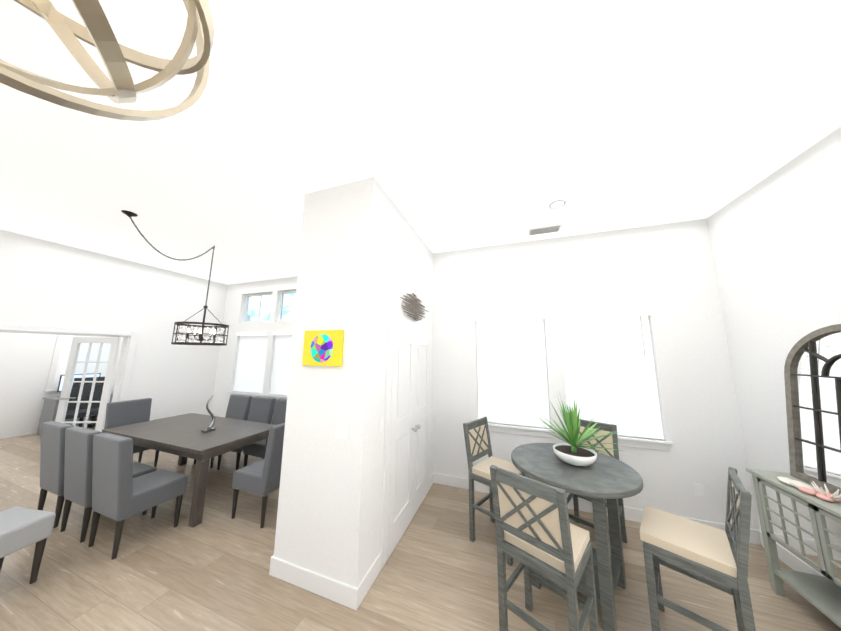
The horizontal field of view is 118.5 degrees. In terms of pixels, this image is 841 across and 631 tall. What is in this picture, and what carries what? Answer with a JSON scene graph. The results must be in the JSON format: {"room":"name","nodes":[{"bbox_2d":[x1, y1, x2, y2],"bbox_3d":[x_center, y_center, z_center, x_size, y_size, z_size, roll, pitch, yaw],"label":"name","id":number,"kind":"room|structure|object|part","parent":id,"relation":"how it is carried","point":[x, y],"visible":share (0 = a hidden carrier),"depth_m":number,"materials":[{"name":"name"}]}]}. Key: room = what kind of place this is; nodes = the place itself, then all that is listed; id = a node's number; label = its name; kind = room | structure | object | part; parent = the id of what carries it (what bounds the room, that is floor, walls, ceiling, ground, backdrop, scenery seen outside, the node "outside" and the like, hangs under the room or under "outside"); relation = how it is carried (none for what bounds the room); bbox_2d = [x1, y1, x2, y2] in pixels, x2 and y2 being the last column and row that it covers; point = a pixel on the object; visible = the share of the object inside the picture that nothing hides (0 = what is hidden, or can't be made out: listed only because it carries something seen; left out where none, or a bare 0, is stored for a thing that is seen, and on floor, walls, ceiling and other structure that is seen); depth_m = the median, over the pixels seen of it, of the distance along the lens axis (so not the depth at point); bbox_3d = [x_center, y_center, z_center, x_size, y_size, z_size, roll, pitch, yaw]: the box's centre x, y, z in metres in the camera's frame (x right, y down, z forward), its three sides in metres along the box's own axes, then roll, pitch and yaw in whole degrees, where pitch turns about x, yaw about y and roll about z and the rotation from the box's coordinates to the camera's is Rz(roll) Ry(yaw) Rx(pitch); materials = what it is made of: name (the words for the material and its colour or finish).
{"room":"dining room","nodes":[
{"label":"dining room","id":0,"kind":"room"},
{"bbox_2d":[0,332,118,438],"bbox_3d":[-8.327,1.171,5.572,0.120,2.750,4.340,-2,-9,19],"label":"wall","id":1,"kind":"structure","parent":0,"point":[25,361],"depth_m":5.27,"materials":[{"name":"paint"}]},
{"bbox_2d":[43,334,122,393],"bbox_3d":[-8.108,1.065,6.100,0.150,1.480,1.080,-2,-9,19],"label":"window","id":2,"kind":"structure","parent":1,"relation":"in","point":[60,357],"depth_m":5.95,"materials":[{"name":"white"}]},
{"bbox_2d":[0,229,226,420],"bbox_3d":[-6.353,0.253,1.412,0.160,3.380,9.810,-2,-9,19],"label":"wall","id":3,"kind":"structure","parent":0,"point":[45,283],"depth_m":4.51,"materials":[{"name":"paint"}]},
{"bbox_2d":[0,323,138,401],"bbox_3d":[-5.518,1.225,3.631,0.180,2.130,1.720,-2,-9,19],"label":"door frame","id":4,"kind":"structure","parent":3,"relation":"attached to","point":[132,336],"depth_m":4.32,"materials":[{"name":"white wood"}]},
{"bbox_2d":[55,337,120,431],"bbox_3d":[-5.762,1.377,4.300,0.692,1.998,0.349,-2,-9,19],"label":"french door","id":5,"kind":"structure","parent":3,"relation":"in","point":[65,397],"depth_m":4.33,"materials":[{"name":"white wood"}]},
{"bbox_2d":[211,276,297,423],"bbox_3d":[-2.551,0.849,5.134,4.480,3.380,0.160,-2,-9,19],"label":"wall","id":6,"kind":"structure","parent":0,"point":[220,401],"depth_m":5.68,"materials":[{"name":"paint"}]},
{"bbox_2d":[225,284,296,398],"bbox_3d":[-2.653,0.539,5.169,3.390,2.400,0.170,-2,-9,19],"label":"dining room window","id":7,"kind":"structure","parent":6,"relation":"in","point":[251,362],"depth_m":5.46,"materials":[{"name":"white wood"}]},
{"bbox_3d":[-2.665,0.534,5.137,3.390,2.400,0.100,-2,-9,19],"label":"dining room window casing trim","id":8,"kind":"part","parent":7,"relation":"part of","materials":[{"name":"white wood"}]},
{"bbox_2d":[269,290,295,395],"bbox_3d":[-2.652,0.530,5.173,0.950,2.180,0.165,-2,-9,19],"label":"dining room window","id":9,"kind":"structure","parent":6,"relation":"in","point":[281,365],"depth_m":5.19,"materials":[{"name":"white"}]},
{"bbox_2d":[0,424,840,630],"bbox_3d":[-3.678,1.909,0.524,12.180,0.100,10.420,-2,-9,19],"label":"floor","id":10,"kind":"structure","parent":0,"point":[437,572],"depth_m":1.98,"materials":[{"name":"brown wood"}]},
{"bbox_2d":[0,507,55,583],"bbox_3d":[-3.253,1.549,1.813,0.489,1.000,0.578,-1,-9,10],"label":"dining chair","id":11,"kind":"object","parent":10,"relation":"on","point":[21,528],"visible":1,"depth_m":1.95,"materials":[{"name":"grey fabric"}]},
{"bbox_2d":[37,391,112,434],"bbox_3d":[-7.717,2.228,5.836,0.630,0.750,1.200,-2,-9,19],"label":"office desk","id":12,"kind":"object","parent":10,"relation":"on","point":[49,409],"visible":0.15,"depth_m":5.34,"materials":[{"name":"grey"}]},
{"bbox_2d":[57,373,100,391],"bbox_3d":[-7.877,1.595,5.775,0.160,0.479,0.580,-2,-9,19],"label":"monitor","id":13,"kind":"object","parent":12,"relation":"on","point":[60,384],"visible":0.17,"depth_m":5.67,"materials":[{"name":"black"}]},
{"bbox_2d":[65,377,104,426],"bbox_3d":[-7.151,1.938,5.308,0.723,1.180,0.647,-2,-9,19],"label":"office chair","id":14,"kind":"object","parent":10,"relation":"on","point":[83,407],"depth_m":5.42,"materials":[{"name":"grey"}]},
{"bbox_2d":[37,410,136,509],"bbox_3d":[-3.849,1.700,2.863,0.489,1.000,0.578,-2,-9,19],"label":"dining chair","id":15,"kind":"object","parent":10,"relation":"on","point":[49,430],"depth_m":2.69,"materials":[{"name":"grey fabric"}]},
{"bbox_2d":[42,414,149,531],"bbox_3d":[-3.321,1.677,2.676,0.489,1.000,0.578,-2,-9,19],"label":"dining chair","id":16,"kind":"object","parent":10,"relation":"on","point":[70,454],"depth_m":2.54,"materials":[{"name":"grey fabric"}]},
{"bbox_2d":[106,398,151,413],"bbox_3d":[-4.407,1.840,3.846,0.578,1.000,0.489,-2,-9,19],"label":"dining chair","id":17,"kind":"object","parent":10,"relation":"on","point":[143,406],"depth_m":4.01,"materials":[{"name":"grey fabric"}]},
{"bbox_2d":[74,422,196,559],"bbox_3d":[-2.793,1.655,2.490,0.489,1.000,0.578,-2,-9,19],"label":"dining chair","id":18,"kind":"object","parent":10,"relation":"on","point":[98,473],"depth_m":2.33,"materials":[{"name":"grey fabric"}]},
{"bbox_2d":[101,413,274,526],"bbox_3d":[-3.071,1.903,3.356,2.000,0.760,1.000,-2,-9,19],"label":"dining table","id":19,"kind":"object","parent":10,"relation":"on","point":[183,437],"visible":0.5,"depth_m":3.08,"materials":[{"name":"wood"}]},
{"bbox_2d":[201,395,215,432],"bbox_3d":[-2.750,1.281,3.288,0.080,0.454,0.131,-2,-9,19],"label":"figurine","id":20,"kind":"object","parent":19,"relation":"on","point":[210,428],"visible":1,"depth_m":3.27,"materials":[{"name":"grey metal"}]},
{"bbox_2d":[194,394,248,467],"bbox_3d":[-3.347,1.913,4.258,0.489,1.000,0.578,-2,-9,19],"label":"dining chair","id":21,"kind":"object","parent":10,"relation":"on","point":[234,395],"depth_m":4.50,"materials":[{"name":"grey fabric"}]},
{"bbox_2d":[213,396,268,469],"bbox_3d":[-2.819,1.891,4.072,0.489,1.000,0.578,-2,-9,19],"label":"dining chair","id":22,"kind":"object","parent":10,"relation":"on","point":[236,406],"depth_m":4.44,"materials":[{"name":"grey fabric"}]},
{"bbox_2d":[231,410,285,527],"bbox_3d":[-1.733,1.728,2.902,0.578,1.000,0.489,-2,-9,19],"label":"dining chair","id":23,"kind":"object","parent":10,"relation":"on","point":[261,477],"depth_m":2.72,"materials":[{"name":"grey fabric"}]},
{"bbox_2d":[245,398,286,417],"bbox_3d":[-2.292,1.868,3.885,0.489,1.000,0.578,-2,-9,19],"label":"dining chair","id":24,"kind":"object","parent":10,"relation":"on","point":[266,404],"depth_m":4.28,"materials":[{"name":"grey fabric"}]},
{"bbox_2d":[269,555,360,610],"bbox_3d":[-0.824,2.030,1.911,0.806,0.130,0.020,-2,-9,19],"label":"baseboard","id":25,"kind":"structure","parent":10,"relation":"on","point":[341,593],"depth_m":1.89,"materials":[{"name":"white"}]},
{"bbox_2d":[274,177,432,586],"bbox_3d":[-0.427,0.590,3.245,0.800,3.380,2.330,-2,-9,19],"label":"wall block","id":26,"kind":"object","parent":10,"relation":"on","point":[365,259],"visible":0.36,"depth_m":2.16,"materials":[{"name":"paint"}]},
{"bbox_2d":[302,330,343,365],"bbox_3d":[-0.850,0.282,2.176,0.400,0.305,0.028,-2,-9,19],"label":"canvas painting","id":27,"kind":"object","parent":26,"relation":"attached to","point":[322,347],"visible":0.93,"depth_m":2.16},
{"bbox_2d":[381,319,430,568],"bbox_3d":[-0.060,1.179,2.879,0.089,2.115,1.350,-2,-9,19],"label":"door","id":28,"kind":"structure","parent":26,"relation":"attached to","point":[409,464],"depth_m":2.65,"materials":[{"name":"white wood"}]},
{"bbox_2d":[400,293,428,320],"bbox_3d":[-0.051,-0.095,3.109,0.039,0.324,0.966,-2,-9,19],"label":"art","id":29,"kind":"object","parent":26,"relation":"attached to","point":[414,305],"visible":1,"depth_m":3.02},
{"bbox_2d":[361,552,381,602],"bbox_3d":[-0.390,2.040,1.952,0.016,0.130,0.340,-2,-9,19],"label":"baseboard","id":30,"kind":"structure","parent":10,"relation":"on","point":[367,581],"depth_m":1.95,"materials":[{"name":"white"}]},
{"bbox_2d":[463,416,492,541],"bbox_3d":[0.768,1.663,2.538,0.495,1.071,0.445,-7,-12,43],"label":"chair","id":31,"kind":"object","parent":10,"relation":"on","point":[476,432],"depth_m":2.59,"materials":[{"name":"grey wood"}]},
{"bbox_2d":[487,456,598,630],"bbox_3d":[0.776,1.520,1.579,0.445,1.071,0.495,-7,-12,43],"label":"chair","id":32,"kind":"object","parent":10,"relation":"on","point":[537,531],"depth_m":1.50,"materials":[{"name":"grey wood"}]},
{"bbox_2d":[511,443,642,630],"bbox_3d":[1.255,1.683,2.049,0.930,0.900,0.930,-2,-9,19],"label":"table","id":33,"kind":"object","parent":10,"relation":"on","point":[601,480],"visible":0.71,"depth_m":1.85,"materials":[{"name":"grey wood"}]},
{"bbox_2d":[523,392,638,465],"bbox_3d":[1.344,0.938,2.175,0.830,0.610,0.829,-2,-9,19],"label":"potted plant","id":34,"kind":"object","parent":33,"relation":"on","point":[571,451],"visible":1,"depth_m":2.10,"materials":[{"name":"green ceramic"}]},
{"bbox_2d":[578,419,626,542],"bbox_3d":[1.736,1.674,2.544,0.445,1.071,0.495,-7,-12,43],"label":"chair","id":35,"kind":"object","parent":10,"relation":"on","point":[613,438],"depth_m":2.64,"materials":[{"name":"grey wood"}]},
{"bbox_2d":[640,467,755,630],"bbox_3d":[1.744,1.531,1.586,0.495,1.071,0.445,-7,-12,43],"label":"chair","id":36,"kind":"object","parent":10,"relation":"on","point":[718,555],"depth_m":1.52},
{"bbox_2d":[746,468,840,627],"bbox_3d":[2.749,1.638,1.540,0.378,0.870,0.940,-2,-9,19],"label":"console table","id":37,"kind":"object","parent":10,"relation":"on","point":[803,526],"visible":0.94,"depth_m":1.77,"materials":[{"name":"grey wood"}]},
{"bbox_2d":[777,476,840,501],"bbox_3d":[2.666,1.171,1.661,0.130,0.085,0.507,-2,-9,19],"label":"shells","id":38,"kind":"object","parent":37,"relation":"on","point":[818,492],"visible":0.98,"depth_m":1.69,"materials":[{"name":"beige"}]},
{"bbox_2d":[784,324,840,494],"bbox_3d":[2.854,0.629,1.646,0.144,1.157,0.840,-2,-9,19],"label":"mirror","id":39,"kind":"object","parent":37,"relation":"on","point":[812,372],"visible":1,"depth_m":1.85,"materials":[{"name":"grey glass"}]},
{"bbox_2d":[0,0,840,284],"bbox_3d":[-2.208,-1.651,0.212,8.920,0.120,9.810,-2,-9,19],"label":"ceiling","id":40,"kind":"structure","parent":0,"point":[451,125],"depth_m":1.73,"materials":[{"name":"paint"}]},
{"bbox_2d":[0,0,213,120],"bbox_3d":[-0.367,-0.875,0.285,0.323,1.351,0.336,-2,-9,19],"label":"pendant light","id":41,"kind":"object","parent":40,"relation":"hanging from","point":[96,31],"visible":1,"depth_m":0.29,"materials":[{"name":"beige wood"}]},
{"bbox_2d":[121,210,228,345],"bbox_3d":[-3.223,-0.373,3.346,0.594,1.504,1.262,-2,-9,19],"label":"drum chandelier","id":42,"kind":"object","parent":40,"relation":"hanging from","point":[129,214],"visible":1,"depth_m":3.47,"materials":[{"name":"brown metal"}]},
{"bbox_2d":[528,224,561,235],"bbox_3d":[1.595,-1.095,3.221,0.380,0.011,0.180,-2,-9,19],"label":"ceiling vent","id":43,"kind":"object","parent":40,"relation":"in","point":[544,230],"visible":1,"depth_m":3.21,"materials":[{"name":"white metal"}]},
{"bbox_2d":[548,200,565,208],"bbox_3d":[1.460,-1.181,2.671,0.170,0.008,0.170,-2,-9,19],"label":"recessed light","id":44,"kind":"object","parent":40,"relation":"in","point":[556,204],"visible":1,"depth_m":2.67,"materials":[{"name":"white plastic"}]},
{"bbox_2d":[432,219,758,529],"bbox_3d":[1.776,0.620,3.291,3.320,3.380,0.160,-2,-9,19],"label":"wall","id":45,"kind":"structure","parent":0,"point":[666,273],"depth_m":3.06,"materials":[{"name":"paint"}]},
{"bbox_2d":[474,312,549,427],"bbox_3d":[1.234,0.714,3.434,0.929,1.485,0.150,-2,-9,19],"label":"nook window","id":46,"kind":"structure","parent":45,"relation":"in","point":[512,379],"depth_m":3.41,"materials":[{"name":"white glass"}]},
{"bbox_2d":[488,308,673,450],"bbox_3d":[1.766,0.740,3.231,2.120,1.585,0.165,-2,-9,19],"label":"nook window","id":47,"kind":"structure","parent":45,"relation":"in","point":[610,373],"depth_m":3.04,"materials":[{"name":"white"}]},
{"bbox_3d":[1.748,1.470,3.093,2.120,0.100,0.105,-2,-9,19],"label":"nook window sill trim","id":48,"kind":"part","parent":47,"relation":"part of","materials":[{"name":"white wood"}]},
{"bbox_2d":[430,473,760,544],"bbox_3d":[1.715,2.215,2.973,3.290,0.130,0.020,-2,-9,19],"label":"baseboard","id":49,"kind":"structure","parent":45,"relation":"attached to","point":[632,514],"depth_m":2.91,"materials":[{"name":"white wood"}]},
{"bbox_2d":[707,126,840,575],"bbox_3d":[1.850,-0.114,-1.643,0.160,3.380,9.510,-2,-9,19],"label":"wall","id":50,"kind":"structure","parent":0,"point":[775,238],"depth_m":2.21,"materials":[{"name":"paint"}]},
{"bbox_2d":[757,530,824,576],"bbox_3d":[1.807,1.520,-1.694,0.016,0.130,8.850,-2,-9,19],"label":"baseboard","id":51,"kind":"structure","parent":50,"relation":"attached to","point":[784,555],"depth_m":2.14,"materials":[{"name":"white"}]},
{"label":"outside","id":52,"kind":"structure","parent":0,"visible":0},
{"bbox_3d":[-12.010,3.304,9.737,90.000,0.080,75.000,-2,-9,19],"label":"ground","id":53,"kind":"structure","parent":52,"visible":0},
{"bbox_2d":[248,293,637,329],"bbox_3d":[-9.651,-12.881,3.311,80.000,30.150,60.000,-2,-9,19],"label":"outdoor backdrop","id":54,"kind":"structure","parent":53,"relation":"on","point":[289,299],"depth_m":38.77,"materials":[{"name":"white"}]},
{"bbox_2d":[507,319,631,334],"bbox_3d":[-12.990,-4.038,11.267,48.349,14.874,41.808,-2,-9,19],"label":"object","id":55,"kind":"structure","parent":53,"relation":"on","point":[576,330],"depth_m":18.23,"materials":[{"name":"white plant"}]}
]}

